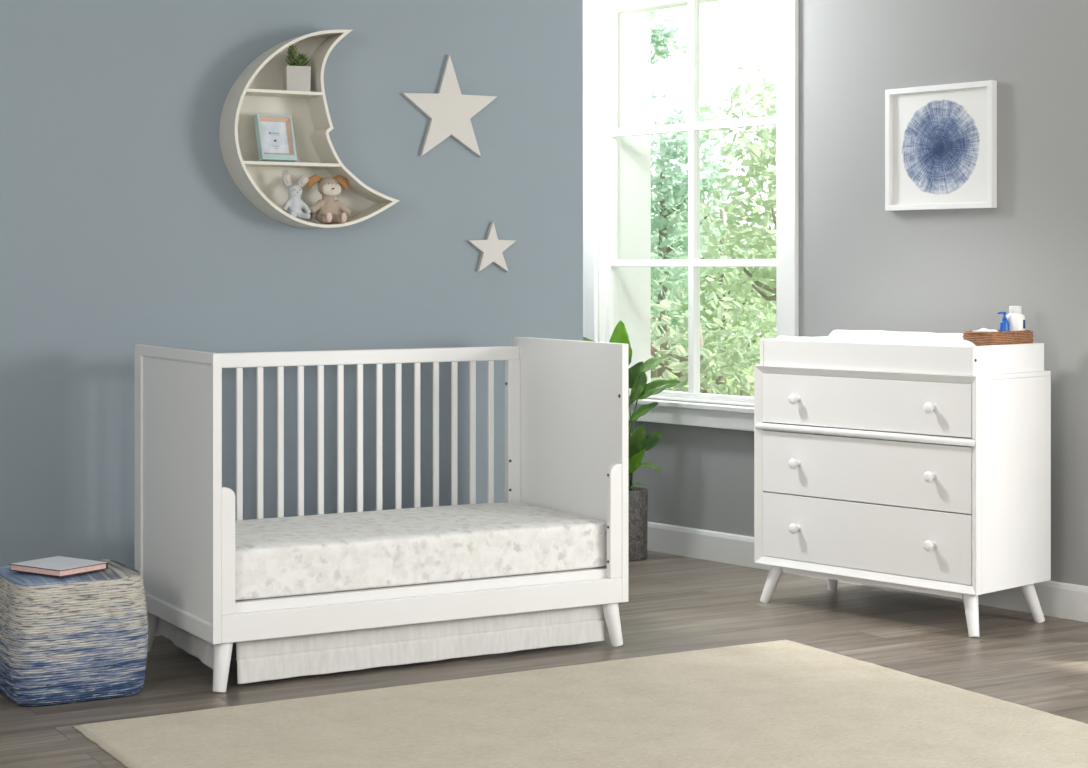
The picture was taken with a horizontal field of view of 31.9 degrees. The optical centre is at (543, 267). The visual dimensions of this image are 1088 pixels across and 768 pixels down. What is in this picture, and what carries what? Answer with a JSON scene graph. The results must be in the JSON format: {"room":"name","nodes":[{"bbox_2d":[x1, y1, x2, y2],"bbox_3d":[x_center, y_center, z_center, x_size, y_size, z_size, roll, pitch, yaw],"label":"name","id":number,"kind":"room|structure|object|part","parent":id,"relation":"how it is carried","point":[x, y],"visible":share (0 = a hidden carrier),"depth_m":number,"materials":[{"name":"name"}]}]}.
{"room":"children's room","nodes":[
{"label":"children's room","id":0,"kind":"room"},
{"bbox_2d":[0,0,582,568],"bbox_3d":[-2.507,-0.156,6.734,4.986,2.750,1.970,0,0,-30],"label":"wall","id":1,"kind":"structure","parent":0,"point":[125,224],"depth_m":6.47,"materials":[{"name":"blue paint"}]},
{"bbox_2d":[219,30,399,227],"bbox_3d":[-0.796,-0.473,6.491,0.602,0.677,0.147,0,0,-30],"label":"shelf","id":2,"kind":"object","parent":1,"relation":"attached to","point":[258,89],"visible":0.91,"depth_m":6.48,"materials":[{"name":"beige paint"}]},
{"bbox_2d":[254,114,296,161],"bbox_3d":[-0.910,-0.435,6.426,0.128,0.164,0.084,0,0,-34],"label":"photo frame","id":3,"kind":"object","parent":2,"relation":"on","point":[275,139],"visible":0.98,"depth_m":6.42,"materials":[{"name":"teal paint"}]},
{"bbox_2d":[282,170,310,218],"bbox_3d":[-0.837,-0.246,6.426,0.103,0.166,0.068,0,0,-30],"label":"rabbit","id":4,"kind":"object","parent":2,"relation":"on","point":[294,205],"visible":1,"depth_m":6.42},
{"bbox_2d":[283,44,310,90],"bbox_3d":[-0.836,-0.674,6.447,0.086,0.162,0.083,0,0,-16],"label":"potted succulent","id":5,"kind":"object","parent":2,"relation":"on","point":[295,78],"visible":0.98,"depth_m":6.42,"materials":[{"name":"white ceramic"}]},
{"bbox_2d":[283,66,310,90],"bbox_3d":[-0.838,-0.636,6.447,0.082,0.086,0.082,0,0,-16],"label":"pot","id":6,"kind":"object","parent":2,"relation":"on","point":[295,78],"depth_m":6.41,"materials":[{"name":"white ceramic"}]},
{"bbox_2d":[307,174,351,223],"bbox_3d":[-0.729,-0.233,6.483,0.162,0.170,0.107,0,0,-30],"label":"puppy","id":7,"kind":"object","parent":2,"relation":"on","point":[327,208],"visible":1,"depth_m":6.47},
{"bbox_2d":[401,55,496,156],"bbox_3d":[-0.339,-0.580,6.827,0.381,0.366,0.020,0,0,-30],"label":"star","id":8,"kind":"object","parent":1,"relation":"attached to","point":[449,112],"visible":1,"depth_m":6.82,"materials":[{"name":"white paint"}]},
{"bbox_2d":[467,222,515,271],"bbox_3d":[-0.190,-0.074,6.912,0.197,0.183,0.020,0,0,-30],"label":"star","id":9,"kind":"object","parent":1,"relation":"attached to","point":[491,249],"visible":1,"depth_m":6.90,"materials":[{"name":"white paint"}]},
{"bbox_2d":[0,550,1087,767],"bbox_3d":[0.309,1.249,4.237,7.400,0.060,9.700,0,0,-30],"label":"floor","id":10,"kind":"structure","parent":0,"point":[676,603],"depth_m":6.05,"materials":[{"name":"grey wood"}]},
{"bbox_2d":[0,559,147,706],"bbox_3d":[-1.376,1.042,5.484,0.398,0.354,0.398,0,0,-30],"label":"pouf","id":11,"kind":"object","parent":10,"relation":"on","point":[83,637],"visible":0.8,"depth_m":5.31,"materials":[{"name":"fabric"}]},
{"bbox_2d":[10,556,107,576],"bbox_3d":[-1.385,0.854,5.428,0.210,0.020,0.178,0,0,34],"label":"notebook","id":12,"kind":"object","parent":11,"relation":"on","point":[57,566],"visible":1,"depth_m":5.39,"materials":[{"name":"white paper"}]},
{"bbox_2d":[135,337,627,691],"bbox_3d":[-0.516,0.734,6.085,1.400,0.976,0.728,0,0,-30],"label":"crib","id":13,"kind":"object","parent":10,"relation":"on","point":[566,401],"visible":0.84,"depth_m":6.04,"materials":[{"name":"white paint"}]},
{"bbox_3d":[-1.251,1.145,6.040,0.071,0.154,0.054,0,0,-3],"label":"leg","id":14,"kind":"part","parent":13,"relation":"part of","materials":[{"name":"white paint"}]},
{"bbox_3d":[-1.114,0.661,5.744,0.024,0.830,0.728,0,0,-30],"label":"panel","id":15,"kind":"part","parent":13,"relation":"part of","materials":[{"name":"white paint"}]},
{"bbox_3d":[-0.928,1.145,5.475,0.054,0.154,0.071,0,0,34],"label":"leg","id":16,"kind":"part","parent":13,"relation":"part of","materials":[{"name":"white paint"}]},
{"bbox_3d":[-0.910,0.814,5.457,0.044,0.366,0.025,0,0,-30],"label":"guard post","id":17,"kind":"part","parent":13,"relation":"part of","materials":[{"name":"white paint"}]},
{"bbox_3d":[-0.678,0.302,6.369,1.352,0.048,0.026,0,0,-30],"label":"rail","id":18,"kind":"part","parent":13,"relation":"part of","materials":[{"name":"white paint"}]},
{"bbox_2d":[156,605,604,683],"bbox_3d":[-0.518,1.095,6.088,1.294,0.224,0.654,0,0,-30],"label":"bed skirt","id":19,"kind":"object","parent":13,"relation":"hanging from","point":[351,650],"visible":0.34,"depth_m":5.79,"materials":[{"name":"white fabric"}]},
{"bbox_3d":[-1.082,1.084,5.794,0.023,0.202,0.604,0,0,-30],"label":"skirt panel","id":20,"kind":"part","parent":19,"relation":"part of","materials":[{"name":"white fabric"}]},
{"bbox_2d":[235,502,606,599],"bbox_3d":[-0.511,0.888,6.075,1.338,0.162,0.634,0,0,-30],"label":"mattress","id":21,"kind":"object","parent":13,"relation":"on","point":[321,553],"visible":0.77,"depth_m":5.86,"materials":[{"name":"fabric"}]},
{"bbox_3d":[-0.354,0.999,5.800,1.352,0.060,0.020,0,0,-30],"label":"support rail","id":22,"kind":"part","parent":13,"relation":"part of","materials":[{"name":"white paint"}]},
{"bbox_3d":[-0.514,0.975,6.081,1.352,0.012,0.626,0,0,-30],"label":"mattress","id":23,"kind":"part","parent":13,"relation":"part of","materials":[{"name":"white fabric"}]},
{"bbox_3d":[-0.342,1.037,5.780,1.352,0.080,0.024,0,0,-30],"label":"rail","id":24,"kind":"part","parent":13,"relation":"part of","materials":[{"name":"white paint"}]},
{"bbox_3d":[0.081,0.661,6.426,0.024,0.830,0.728,0,0,-30],"label":"panel","id":25,"kind":"part","parent":13,"relation":"part of","materials":[{"name":"white paint"}]},
{"bbox_3d":[0.219,1.145,6.130,0.071,0.154,0.054,0,0,-3],"label":"leg","id":26,"kind":"part","parent":13,"relation":"part of","materials":[{"name":"white paint"}]},
{"bbox_3d":[0.225,0.814,6.105,0.044,0.366,0.025,0,0,-30],"label":"guard post","id":27,"kind":"part","parent":13,"relation":"part of","materials":[{"name":"white paint"}]},
{"bbox_2d":[73,640,1087,767],"bbox_3d":[0.234,1.214,4.812,2.356,0.009,1.873,0,0,-30],"label":"rug","id":28,"kind":"object","parent":10,"relation":"on","point":[780,703],"visible":1,"depth_m":5.02,"materials":[{"name":"beige carpet"}]},
{"bbox_2d":[583,320,680,560],"bbox_3d":[0.360,0.720,7.969,0.416,0.998,0.196,0,0,-3],"label":"potted plant","id":29,"kind":"object","parent":10,"relation":"on","point":[638,442],"visible":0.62,"depth_m":7.92,"materials":[{"name":"green plant"}]},
{"bbox_3d":[0.355,0.793,7.934,0.029,0.316,0.030,0,0,-30],"label":"stem","id":30,"kind":"part","parent":29,"relation":"part of","materials":[{"name":"green plant"}]},
{"bbox_3d":[0.352,0.725,7.965,0.032,0.452,0.008,0,0,-6],"label":"stem","id":31,"kind":"part","parent":29,"relation":"part of","materials":[{"name":"green plant"}]},
{"bbox_3d":[0.389,0.697,7.952,0.046,0.509,0.041,0,0,-30],"label":"stem","id":32,"kind":"part","parent":29,"relation":"part of","materials":[{"name":"green plant"}]},
{"bbox_3d":[0.349,1.074,7.968,0.174,0.290,0.174,0,0,-30],"label":"pot","id":33,"kind":"part","parent":29,"relation":"part of","materials":[{"name":"grey stone"}]},
{"bbox_2d":[754,365,1050,636],"bbox_3d":[1.243,0.790,6.714,0.476,0.868,0.948,0,0,-43],"label":"dresser","id":34,"kind":"object","parent":10,"relation":"on","point":[935,484],"visible":0.99,"depth_m":6.48,"materials":[{"name":"white paint"}]},
{"bbox_3d":[0.832,1.144,6.906,0.094,0.160,0.052,0,0,-5],"label":"leg","id":35,"kind":"part","parent":34,"relation":"part of","materials":[{"name":"white paint"}]},
{"bbox_3d":[0.895,0.929,6.768,0.045,0.037,0.037,0,0,-43],"label":"knob","id":36,"kind":"part","parent":34,"relation":"part of","materials":[{"name":"white plastic"}]},
{"bbox_3d":[0.895,0.699,6.768,0.045,0.037,0.037,0,0,-43],"label":"knob","id":37,"kind":"part","parent":34,"relation":"part of","materials":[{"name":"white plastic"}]},
{"bbox_3d":[0.895,0.469,6.768,0.045,0.037,0.037,0,0,-43],"label":"knob","id":38,"kind":"part","parent":34,"relation":"part of","materials":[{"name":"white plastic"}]},
{"bbox_3d":[0.946,0.724,7.071,0.418,0.702,0.020,0,0,-43],"label":"panel","id":39,"kind":"part","parent":34,"relation":"part of","materials":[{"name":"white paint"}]},
{"bbox_3d":[1.094,1.144,7.154,0.052,0.160,0.094,0,0,8],"label":"leg","id":40,"kind":"part","parent":34,"relation":"part of","materials":[{"name":"white paint"}]},
{"bbox_3d":[1.096,0.577,6.575,0.025,0.025,0.936,0,0,-43],"label":"bead moulding","id":41,"kind":"part","parent":34,"relation":"part of","materials":[{"name":"white paint"}]},
{"bbox_3d":[1.107,0.931,6.585,0.020,0.230,0.890,0,0,-43],"label":"drawer","id":42,"kind":"part","parent":34,"relation":"part of","materials":[{"name":"white paint"}]},
{"bbox_3d":[1.107,0.703,6.585,0.020,0.220,0.890,0,0,-43],"label":"drawer","id":43,"kind":"part","parent":34,"relation":"part of","materials":[{"name":"white paint"}]},
{"bbox_3d":[1.107,0.473,6.585,0.020,0.177,0.890,0,0,-43],"label":"drawer","id":44,"kind":"part","parent":34,"relation":"part of","materials":[{"name":"white paint"}]},
{"bbox_3d":[1.101,0.716,6.579,0.030,0.719,0.948,0,0,-43],"label":"frame","id":45,"kind":"part","parent":34,"relation":"part of","materials":[{"name":"white paint"}]},
{"bbox_3d":[1.253,1.089,6.723,0.349,0.028,0.768,0,0,-43],"label":"frame","id":46,"kind":"part","parent":34,"relation":"part of","materials":[{"name":"white paint"}]},
{"bbox_2d":[760,336,1043,375],"bbox_3d":[1.253,0.308,6.719,0.427,0.096,0.914,0,0,-43],"label":"tray","id":47,"kind":"object","parent":34,"relation":"on","point":[1029,357],"visible":0.87,"depth_m":6.48,"materials":[{"name":"white paint"}]},
{"bbox_2d":[775,330,963,345],"bbox_3d":[1.195,0.291,6.782,0.372,0.119,0.700,0,0,-43],"label":"changing pad","id":48,"kind":"object","parent":47,"relation":"in","point":[854,336],"visible":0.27,"depth_m":6.80,"materials":[{"name":"white fabric"}]},
{"bbox_2d":[945,339,975,346],"bbox_3d":[1.397,0.296,6.367,0.081,0.108,0.154,0,0,-43],"label":"cloth","id":49,"kind":"object","parent":47,"relation":"in","point":[961,342],"visible":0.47,"depth_m":6.35,"materials":[{"name":"white fabric"}]},
{"bbox_2d":[962,329,1033,345],"bbox_3d":[1.552,0.283,6.495,0.259,0.134,0.131,0,0,-43],"label":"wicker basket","id":50,"kind":"object","parent":47,"relation":"on","point":[979,338],"visible":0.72,"depth_m":6.42,"materials":[{"name":"brown wicker"}]},
{"bbox_2d":[976,328,998,331],"bbox_3d":[1.501,0.274,6.457,0.106,0.136,0.079,0,0,-43],"label":"folded cloth","id":51,"kind":"object","parent":50,"relation":"in","point":[981,329],"visible":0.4,"depth_m":6.45,"materials":[{"name":"white fabric"}]},
{"bbox_2d":[997,312,1008,330],"bbox_3d":[1.577,0.247,6.519,0.036,0.190,0.034,0,0,-43],"label":"pump bottle","id":52,"kind":"object","parent":50,"relation":"in","point":[1004,323],"visible":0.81,"depth_m":6.51,"materials":[{"name":"blue plastic"}]},
{"bbox_2d":[1006,306,1024,330],"bbox_3d":[1.621,0.237,6.537,0.065,0.209,0.066,0,0,-43],"label":"lotion bottle","id":53,"kind":"object","parent":50,"relation":"in","point":[1016,319],"visible":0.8,"depth_m":6.51,"materials":[{"name":"white plastic"}]},
{"bbox_3d":[1.291,0.929,6.349,0.045,0.037,0.037,0,0,-43],"label":"knob","id":54,"kind":"part","parent":34,"relation":"part of","materials":[{"name":"white plastic"}]},
{"bbox_3d":[1.291,0.699,6.349,0.045,0.037,0.037,0,0,-43],"label":"knob","id":55,"kind":"part","parent":34,"relation":"part of","materials":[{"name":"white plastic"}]},
{"bbox_3d":[1.291,0.469,6.349,0.045,0.037,0.037,0,0,-43],"label":"knob","id":56,"kind":"part","parent":34,"relation":"part of","materials":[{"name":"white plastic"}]},
{"bbox_3d":[1.419,1.144,6.293,0.052,0.160,0.094,0,0,-10],"label":"leg","id":57,"kind":"part","parent":34,"relation":"part of","materials":[{"name":"white paint"}]},
{"bbox_3d":[1.583,0.724,6.397,0.418,0.702,0.020,0,0,-43],"label":"panel","id":58,"kind":"part","parent":34,"relation":"part of","materials":[{"name":"white paint"}]},
{"bbox_3d":[1.674,1.144,6.540,0.094,0.160,0.052,0,0,-5],"label":"leg","id":59,"kind":"part","parent":34,"relation":"part of","materials":[{"name":"white paint"}]},
{"bbox_2d":[605,0,1087,585],"bbox_3d":[2.660,-0.156,5.851,0.300,2.750,8.220,0,0,-41],"label":"wall","id":60,"kind":"structure","parent":0,"point":[863,265],"depth_m":7.02,"materials":[{"name":"grey paint"}]},
{"bbox_2d":[583,0,798,430],"bbox_3d":[0.691,-0.311,8.118,0.365,1.949,1.325,0,0,-41],"label":"window","id":61,"kind":"structure","parent":60,"relation":"in","point":[617,128],"depth_m":8.44,"materials":[{"name":"paint"}]},
{"bbox_3d":[0.640,-0.304,8.074,0.050,1.720,1.061,0,0,-41],"label":"sash","id":62,"kind":"part","parent":61,"relation":"part of","materials":[{"name":"paint"}]},
{"bbox_3d":[0.574,0.580,8.018,0.055,0.022,1.325,0,0,-41],"label":"sill","id":63,"kind":"part","parent":61,"relation":"part of","materials":[{"name":"paint"}]},
{"bbox_2d":[647,522,1087,621],"bbox_3d":[2.540,1.158,5.748,0.017,0.122,8.220,0,0,-41],"label":"baseboard","id":64,"kind":"structure","parent":60,"relation":"attached to","point":[1056,599],"depth_m":7.72,"materials":[{"name":"paint"}]},
{"bbox_2d":[885,80,996,210],"bbox_3d":[1.457,-0.442,7.001,0.032,0.457,0.486,0,0,-41],"label":"framed print","id":65,"kind":"object","parent":60,"relation":"attached to","point":[941,140],"visible":1,"depth_m":7.00,"materials":[{"name":"white paint"}]},
{"label":"outside","id":66,"kind":"structure","parent":0,"visible":0},
{"bbox_2d":[670,349,759,389],"bbox_3d":[6.526,1.869,25.812,26.800,0.100,40.000,0,0,-30],"label":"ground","id":67,"kind":"structure","parent":66,"point":[750,368],"depth_m":31.96,"materials":[{"name":"beige"}]},
{"bbox_2d":[651,11,687,377],"bbox_3d":[1.397,-0.799,24.482,0.918,5.241,0.822,0,0,-30],"label":"tree","id":68,"kind":"object","parent":67,"relation":"on","point":[657,40],"visible":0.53,"depth_m":24.45,"materials":[{"name":"green plant"}]},
{"bbox_2d":[651,84,746,388],"bbox_3d":[0.959,0.203,14.657,1.443,3.235,1.384,0,0,-30],"label":"tree","id":69,"kind":"object","parent":67,"relation":"on","point":[664,199],"visible":0.46,"depth_m":14.43,"materials":[{"name":"green plant"}]},
{"bbox_2d":[651,278,775,396],"bbox_3d":[0.881,0.938,10.208,1.477,1.767,1.477,0,0,-30],"label":"tree","id":70,"kind":"object","parent":67,"relation":"on","point":[678,365],"visible":0.27,"depth_m":10.06,"materials":[{"name":"green plant"}]},
{"bbox_2d":[651,182,775,385],"bbox_3d":[1.590,0.512,17.019,1.867,2.619,1.785,0,0,-30],"label":"tree","id":71,"kind":"object","parent":67,"relation":"on","point":[713,275],"visible":0.19,"depth_m":16.79,"materials":[{"name":"green plant"}]},
{"bbox_2d":[651,196,775,378],"bbox_3d":[1.701,0.460,20.561,2.501,2.723,2.507,0,0,-30],"label":"tree","id":72,"kind":"object","parent":67,"relation":"on","point":[713,207],"visible":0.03,"depth_m":20.10,"materials":[{"name":"green plant"}]},
{"bbox_2d":[685,53,775,342],"bbox_3d":[1.609,0.190,12.565,1.339,3.263,1.325,0,0,1],"label":"tree","id":73,"kind":"object","parent":67,"relation":"on","point":[757,155],"visible":0.49,"depth_m":12.62,"materials":[{"name":"green plant"}]}
]}

